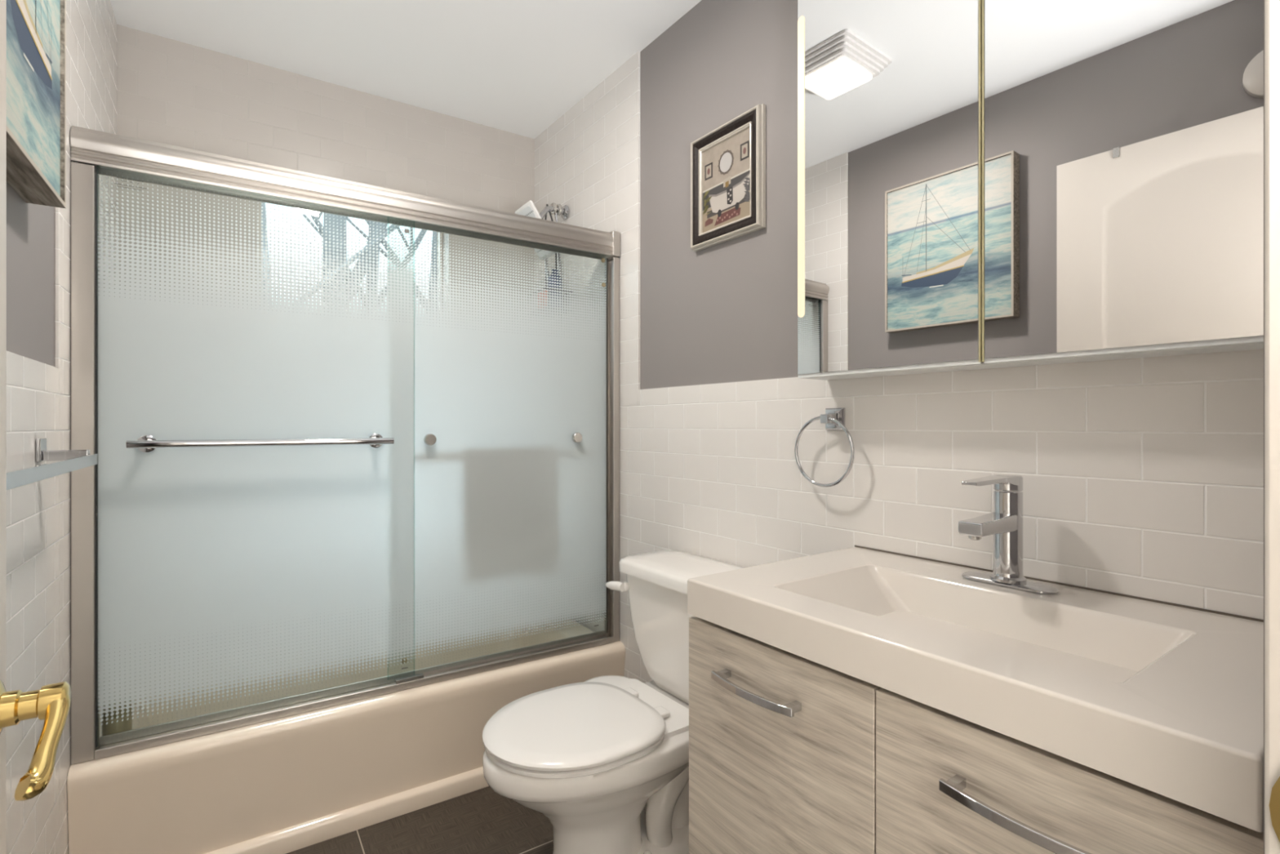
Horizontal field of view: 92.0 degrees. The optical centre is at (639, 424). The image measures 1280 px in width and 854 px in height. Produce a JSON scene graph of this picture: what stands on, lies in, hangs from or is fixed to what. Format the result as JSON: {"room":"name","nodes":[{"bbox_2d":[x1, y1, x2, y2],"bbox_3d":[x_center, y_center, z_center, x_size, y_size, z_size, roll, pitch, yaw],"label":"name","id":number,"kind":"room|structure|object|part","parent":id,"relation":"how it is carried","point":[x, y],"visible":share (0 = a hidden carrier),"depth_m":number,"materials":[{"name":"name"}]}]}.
{"room":"bathroom","nodes":[
{"label":"bathroom","id":0,"kind":"room"},
{"bbox_2d":[6,0,116,853],"bbox_3d":[-1.097,-0.085,0.983,0.108,2.499,2.850,0,0,-33],"label":"wall","id":1,"kind":"structure","parent":0,"point":[38,237],"depth_m":1.26,"materials":[{"name":"grey paint"}]},
{"bbox_2d":[6,0,66,208],"bbox_3d":[-0.995,-0.742,0.966,0.056,0.640,0.535,0,0,-33],"label":"painting","id":2,"kind":"object","parent":1,"relation":"attached to","point":[36,29],"visible":0.97,"depth_m":1.06,"materials":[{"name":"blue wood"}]},
{"bbox_2d":[6,437,97,489],"bbox_3d":[-0.993,0.054,1.001,0.084,0.056,0.645,0,0,-33],"label":"towel bar","id":3,"kind":"object","parent":1,"relation":"attached to","point":[69,460],"visible":0.85,"depth_m":1.06,"materials":[{"name":"silver metal"}]},
{"bbox_3d":[-1.156,0.049,1.240,0.075,0.046,0.048,0,0,-33],"label":"wall post","id":4,"kind":"part","parent":3,"relation":"part of","materials":[{"name":"silver metal"}]},
{"bbox_2d":[116,24,534,324],"bbox_3d":[-1.102,-0.085,2.575,1.900,2.499,0.160,0,0,-33],"label":"wall","id":5,"kind":"structure","parent":0,"point":[170,91],"depth_m":2.33,"materials":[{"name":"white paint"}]},
{"bbox_2d":[257,201,442,311],"bbox_3d":[-1.177,-0.615,2.562,0.700,0.633,0.040,0,0,-33],"label":"window","id":6,"kind":"structure","parent":5,"relation":"in","point":[438,233],"depth_m":2.73,"materials":[{"name":"beige paint"}]},
{"bbox_2d":[110,0,702,138],"bbox_3d":[-0.368,-1.384,1.465,1.900,0.100,2.850,0,0,-33],"label":"ceiling","id":7,"kind":"structure","parent":0,"point":[517,67],"depth_m":2.15,"materials":[{"name":"white paint"}]},
{"bbox_2d":[285,786,553,853],"bbox_3d":[-0.134,1.215,1.110,1.900,0.100,2.000,0,0,-33],"label":"floor","id":8,"kind":"structure","parent":0,"point":[483,820],"depth_m":1.77,"materials":[{"name":"tile"}]},
{"bbox_2d":[66,615,625,853],"bbox_3d":[-0.896,0.985,2.163,1.524,0.361,0.753,0,0,-33],"label":"bathtub","id":9,"kind":"object","parent":8,"relation":"on","point":[288,784],"visible":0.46,"depth_m":1.75,"materials":[{"name":"beige ceramic"}]},
{"bbox_2d":[102,696,132,735],"bbox_3d":[-1.338,0.754,1.581,0.064,0.097,0.064,0,0,-33],"label":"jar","id":10,"kind":"object","parent":9,"relation":"on","point":[121,726],"visible":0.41,"depth_m":1.56,"materials":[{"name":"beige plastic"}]},
{"bbox_3d":[-1.338,0.722,1.581,0.064,0.032,0.064,0,0,-33],"label":"lid","id":11,"kind":"part","parent":10,"relation":"part of","materials":[{"name":"white metal"}]},
{"bbox_2d":[70,125,620,764],"bbox_3d":[-0.729,0.044,1.907,1.525,1.520,0.154,0,0,-35],"label":"sliding shower door","id":12,"kind":"structure","parent":9,"relation":"on","point":[282,476],"depth_m":1.76,"materials":[{"name":"glass"}]},
{"bbox_3d":[-1.223,0.047,1.528,0.042,0.042,0.049,0,0,-33],"label":"bar post","id":13,"kind":"part","parent":12,"relation":"part of","materials":[{"name":"silver metal"}]},
{"bbox_3d":[-1.007,0.071,1.704,0.740,1.418,0.006,0,0,-33],"label":"glass panel","id":14,"kind":"part","parent":12,"relation":"part of","materials":[{"name":"white"}]},
{"bbox_3d":[-0.743,-0.670,1.897,1.487,0.089,0.084,0,0,-33],"label":"header rail","id":15,"kind":"part","parent":12,"relation":"part of","materials":[{"name":"silver metal"}]},
{"bbox_3d":[-0.776,0.047,1.824,0.042,0.042,0.049,0,0,-33],"label":"bar post","id":16,"kind":"part","parent":12,"relation":"part of","materials":[{"name":"silver metal"}]},
{"bbox_3d":[-0.662,0.046,1.949,0.037,0.037,0.017,0,0,-33],"label":"bar knob","id":17,"kind":"part","parent":12,"relation":"part of","materials":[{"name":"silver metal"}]},
{"bbox_3d":[-0.449,0.071,2.104,0.770,1.418,0.006,0,0,-33],"label":"glass panel","id":18,"kind":"part","parent":12,"relation":"part of","materials":[{"name":"white"}]},
{"bbox_3d":[-0.227,0.046,2.236,0.037,0.037,0.017,0,0,-33],"label":"bar knob","id":19,"kind":"part","parent":12,"relation":"part of","materials":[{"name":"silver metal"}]},
{"bbox_2d":[99,615,593,737],"bbox_3d":[-0.939,0.940,2.198,1.492,0.271,0.647,0,0,-33],"label":"basin","id":20,"kind":"object","parent":9,"relation":"in","point":[460,654],"depth_m":2.35,"materials":[{"name":"beige ceramic"}]},
{"bbox_2d":[482,550,745,853],"bbox_3d":[-0.056,0.785,1.625,0.741,0.768,0.530,0,0,-36],"label":"toilet","id":21,"kind":"object","parent":8,"relation":"on","point":[605,759],"visible":0.87,"depth_m":1.51,"materials":[{"name":"white ceramic"}]},
{"bbox_3d":[-0.172,0.732,1.521,0.424,0.024,0.398,0,0,-36],"label":"seat lid","id":22,"kind":"part","parent":21,"relation":"part of","materials":[{"name":"white plastic"}]},
{"bbox_3d":[-0.092,0.965,1.578,0.627,0.401,0.388,0,0,-36],"label":"bowl","id":23,"kind":"part","parent":21,"relation":"part of","materials":[{"name":"white ceramic"}]},
{"bbox_3d":[-0.074,0.488,1.883,0.037,0.029,0.090,0,0,-36],"label":"flush lever","id":24,"kind":"part","parent":21,"relation":"part of","materials":[{"name":"white plastic"}]},
{"bbox_3d":[-0.022,0.765,1.688,0.185,0.026,0.396,0,0,-36],"label":"seat mounting plate","id":25,"kind":"part","parent":21,"relation":"part of","materials":[{"name":"white plastic"}]},
{"bbox_3d":[0.164,0.603,1.762,0.213,0.318,0.460,0,0,-36],"label":"tank","id":26,"kind":"part","parent":21,"relation":"part of","materials":[{"name":"white ceramic"}]},
{"bbox_3d":[0.158,0.422,1.758,0.239,0.042,0.496,0,0,-36],"label":"tank lid","id":27,"kind":"part","parent":21,"relation":"part of","materials":[{"name":"white ceramic"}]},
{"bbox_2d":[688,615,1263,853],"bbox_3d":[0.513,0.761,1.000,0.558,0.808,0.785,0,0,-36],"label":"vanity cabinet","id":28,"kind":"object","parent":8,"relation":"on","point":[789,753],"visible":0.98,"depth_m":0.86,"materials":[{"name":"grey wood"}]},
{"bbox_3d":[0.185,0.438,1.016,0.043,0.013,0.180,0,0,-36],"label":"handle","id":29,"kind":"part","parent":28,"relation":"part of","materials":[{"name":"silver metal"}]},
{"bbox_3d":[0.217,0.709,1.026,0.020,0.683,0.398,0,0,-36],"label":"drawer","id":30,"kind":"part","parent":28,"relation":"part of","materials":[{"name":"grey wood"}]},
{"bbox_2d":[687,545,1263,831],"bbox_3d":[0.529,0.337,1.010,0.524,0.098,0.781,0,0,-36],"label":"sink","id":31,"kind":"object","parent":28,"relation":"in","point":[1166,699],"visible":0.98,"depth_m":0.84,"materials":[{"name":"white ceramic"}]},
{"bbox_2d":[958,474,1059,594],"bbox_3d":[0.626,0.191,1.095,0.172,0.199,0.162,0,0,-36],"label":"faucet","id":32,"kind":"object","parent":31,"relation":"on","point":[1005,522],"visible":1,"depth_m":1.11,"materials":[{"name":"silver metal"}]},
{"bbox_3d":[0.616,0.175,1.088,0.140,0.031,0.041,0,0,-36],"label":"spout","id":33,"kind":"part","parent":32,"relation":"part of","materials":[{"name":"silver metal"}]},
{"bbox_3d":[0.624,0.105,1.094,0.166,0.027,0.047,0,0,-36],"label":"lever handle","id":34,"kind":"part","parent":32,"relation":"part of","materials":[{"name":"silver metal"}]},
{"bbox_3d":[0.673,0.287,1.129,0.054,0.008,0.162,0,0,-36],"label":"plate","id":35,"kind":"part","parent":32,"relation":"part of","materials":[{"name":"silver metal"}]},
{"bbox_3d":[0.430,0.438,0.675,0.043,0.013,0.202,0,0,-36],"label":"handle","id":36,"kind":"part","parent":28,"relation":"part of","materials":[{"name":"silver metal"}]},
{"bbox_3d":[0.447,0.709,0.706,0.020,0.683,0.384,0,0,-36],"label":"drawer","id":37,"kind":"part","parent":28,"relation":"part of","materials":[{"name":"grey wood"}]},
{"bbox_2d":[534,0,1263,683],"bbox_3d":[0.238,-0.085,1.957,0.109,2.499,2.900,0,0,-36],"label":"wall","id":38,"kind":"structure","parent":0,"point":[1143,477],"depth_m":1.65,"materials":[{"name":"white tile"}]},
{"bbox_2d":[515,200,568,326],"bbox_3d":[-0.372,-0.365,2.479,0.259,1.139,0.253,0,0,-33],"label":"shower head","id":39,"kind":"object","parent":38,"relation":"attached to","point":[528,209],"visible":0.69,"depth_m":2.52},
{"bbox_2d":[527,204,571,317],"bbox_3d":[-0.380,-0.695,2.589,0.125,0.456,0.183,0,0,-33],"label":"shower caddy","id":40,"kind":"object","parent":39,"relation":"hanging from","point":[547,205],"visible":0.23,"depth_m":2.56,"materials":[{"name":"grey plastic"}]},
{"bbox_2d":[537,290,549,311],"bbox_3d":[-0.406,-0.517,2.615,0.035,0.089,0.088,0,0,-33],"label":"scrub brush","id":41,"kind":"object","parent":40,"relation":"in","point":[544,291],"visible":0.08,"depth_m":2.59,"materials":[{"name":"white plastic"}]},
{"bbox_2d":[548,269,561,307],"bbox_3d":[-0.350,-0.555,2.543,0.056,0.165,0.056,0,0,-33],"label":"bottle","id":42,"kind":"object","parent":40,"relation":"in","point":[553,270],"visible":0.39,"depth_m":2.52,"materials":[{"name":"blue plastic"}]},
{"bbox_3d":[-0.384,-0.843,2.529,0.051,0.156,0.233,0,0,23],"label":"shower arm","id":43,"kind":"part","parent":39,"relation":"part of","materials":[{"name":"silver metal"}]},
{"bbox_2d":[690,103,765,251],"bbox_3d":[0.253,-0.721,1.834,0.028,0.342,0.297,0,0,-36],"label":"framed picture","id":44,"kind":"object","parent":38,"relation":"attached to","point":[728,162],"visible":1,"depth_m":1.82,"materials":[{"name":"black wood"}]},
{"bbox_3d":[0.252,-0.721,1.833,0.010,0.266,0.221,0,0,-36],"label":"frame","id":45,"kind":"part","parent":44,"relation":"part of","materials":[{"name":"beige paper"}]},
{"bbox_2d":[702,127,750,232],"bbox_3d":[0.255,-0.721,1.835,0.002,0.252,0.207,0,0,-36],"label":"print","id":46,"kind":"object","parent":44,"relation":"attached to","point":[726,165],"depth_m":1.83},
{"bbox_2d":[795,407,854,487],"bbox_3d":[0.460,0.055,1.516,0.047,0.194,0.174,0,0,-36],"label":"towel ring","id":47,"kind":"object","parent":38,"relation":"attached to","point":[833,419],"visible":1,"depth_m":1.50,"materials":[{"name":"silver metal"}]},
{"bbox_3d":[0.464,-0.015,1.510,0.047,0.054,0.054,0,0,-36],"label":"wall post","id":48,"kind":"part","parent":47,"relation":"part of","materials":[{"name":"silver metal"}]},
{"bbox_2d":[797,0,1263,380],"bbox_3d":[0.670,-0.614,1.166,0.113,1.003,0.852,0,0,-36],"label":"upper cabinet","id":49,"kind":"object","parent":38,"relation":"attached to","point":[982,184],"visible":1,"depth_m":1.07,"materials":[{"name":"white metal"}]},
{"bbox_2d":[797,0,978,374],"bbox_3d":[0.502,-0.617,1.309,0.003,0.991,0.420,0,0,-36],"label":"mirror glass","id":50,"kind":"object","parent":49,"relation":"attached to","point":[888,90],"depth_m":1.29,"materials":[{"name":"white"}]},
{"bbox_3d":[0.510,-0.614,1.315,0.018,1.002,0.424,0,0,-36],"label":"mirror door","id":51,"kind":"part","parent":49,"relation":"part of","materials":[{"name":"white metal"}]},
{"bbox_3d":[0.761,-0.614,0.967,0.018,1.002,0.422,0,0,-36],"label":"mirror door","id":52,"kind":"part","parent":49,"relation":"part of","materials":[{"name":"white metal"}]},
{"bbox_2d":[984,0,1263,359],"bbox_3d":[0.753,-0.617,0.960,0.003,0.991,0.416,0,0,-36],"label":"mirror glass","id":53,"kind":"object","parent":49,"relation":"attached to","point":[1124,139],"depth_m":0.96,"materials":[{"name":"white"}]},
{"bbox_2d":[1263,0,1264,853],"bbox_3d":[0.383,-0.085,0.328,1.900,2.499,0.125,0,0,-33],"label":"wall","id":54,"kind":"structure","parent":0,"point":[1264,0],"depth_m":0.45,"materials":[{"name":"grey paint"}]},
{"bbox_2d":[0,0,71,853],"bbox_3d":[-0.445,0.115,0.335,0.098,2.085,0.786,0,0,-33],"label":"door","id":55,"kind":"structure","parent":54,"relation":"in","point":[51,703],"depth_m":0.64,"materials":[{"name":"beige paint"}]},
{"bbox_3d":[-0.615,0.282,0.622,0.060,0.066,0.066,0,0,-33],"label":"lever handle","id":56,"kind":"part","parent":55,"relation":"part of","materials":[{"name":"gold metal"}]},
{"bbox_3d":[-0.577,0.305,0.598,0.025,0.074,0.096,0,0,-31],"label":"lever arm","id":57,"kind":"part","parent":55,"relation":"part of","materials":[{"name":"gold metal"}]},
{"bbox_2d":[1264,0,1279,853],"bbox_3d":[0.486,0.115,0.384,0.020,2.100,0.136,0,0,-33],"label":"trim","id":58,"kind":"structure","parent":54,"relation":"attached to","point":[1272,7],"depth_m":0.43,"materials":[{"name":"beige paint"}]},
{"bbox_2d":[1269,776,1279,841],"bbox_3d":[0.467,0.265,0.392,0.004,0.120,0.096,0,0,-33],"label":"strike plate","id":59,"kind":"object","parent":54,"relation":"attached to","point":[1274,802],"visible":1,"depth_m":0.43,"materials":[{"name":"gold metal"}]},
{"label":"outside","id":60,"kind":"structure","parent":0,"visible":0},
{"bbox_3d":[-8.216,1.500,14.252,26.000,0.100,27.160,0,0,-33],"label":"ground","id":61,"kind":"structure","parent":60,"visible":0},
{"bbox_2d":[261,202,399,306],"bbox_3d":[-3.276,-2.942,5.441,5.178,8.784,0.751,0,0,-33],"label":"bare tree","id":62,"kind":"object","parent":61,"relation":"on","point":[263,205],"visible":0.02,"depth_m":5.47,"materials":[{"name":"grey plant"}]},
{"bbox_2d":[322,213,399,313],"bbox_3d":[-4.480,-3.532,7.397,5.903,9.990,1.084,0,0,-33],"label":"bare tree","id":63,"kind":"object","parent":61,"relation":"on","point":[328,216],"visible":0.02,"depth_m":7.83,"materials":[{"name":"grey plant"}]},
{"bbox_2d":[297,208,426,309],"bbox_3d":[-4.809,-4.542,10.520,6.103,11.997,1.211,0,0,-33],"label":"bare tree","id":64,"kind":"object","parent":61,"relation":"on","point":[313,214],"visible":0.03,"depth_m":10.66,"materials":[{"name":"grey plant"}]},
{"bbox_2d":[346,216,437,319],"bbox_3d":[-4.408,-6.447,14.726,9.025,15.806,1.076,0,0,-32],"label":"bare tree","id":65,"kind":"object","parent":61,"relation":"on","point":[361,232],"visible":0.06,"depth_m":14.50,"materials":[{"name":"grey plant"}]}
]}

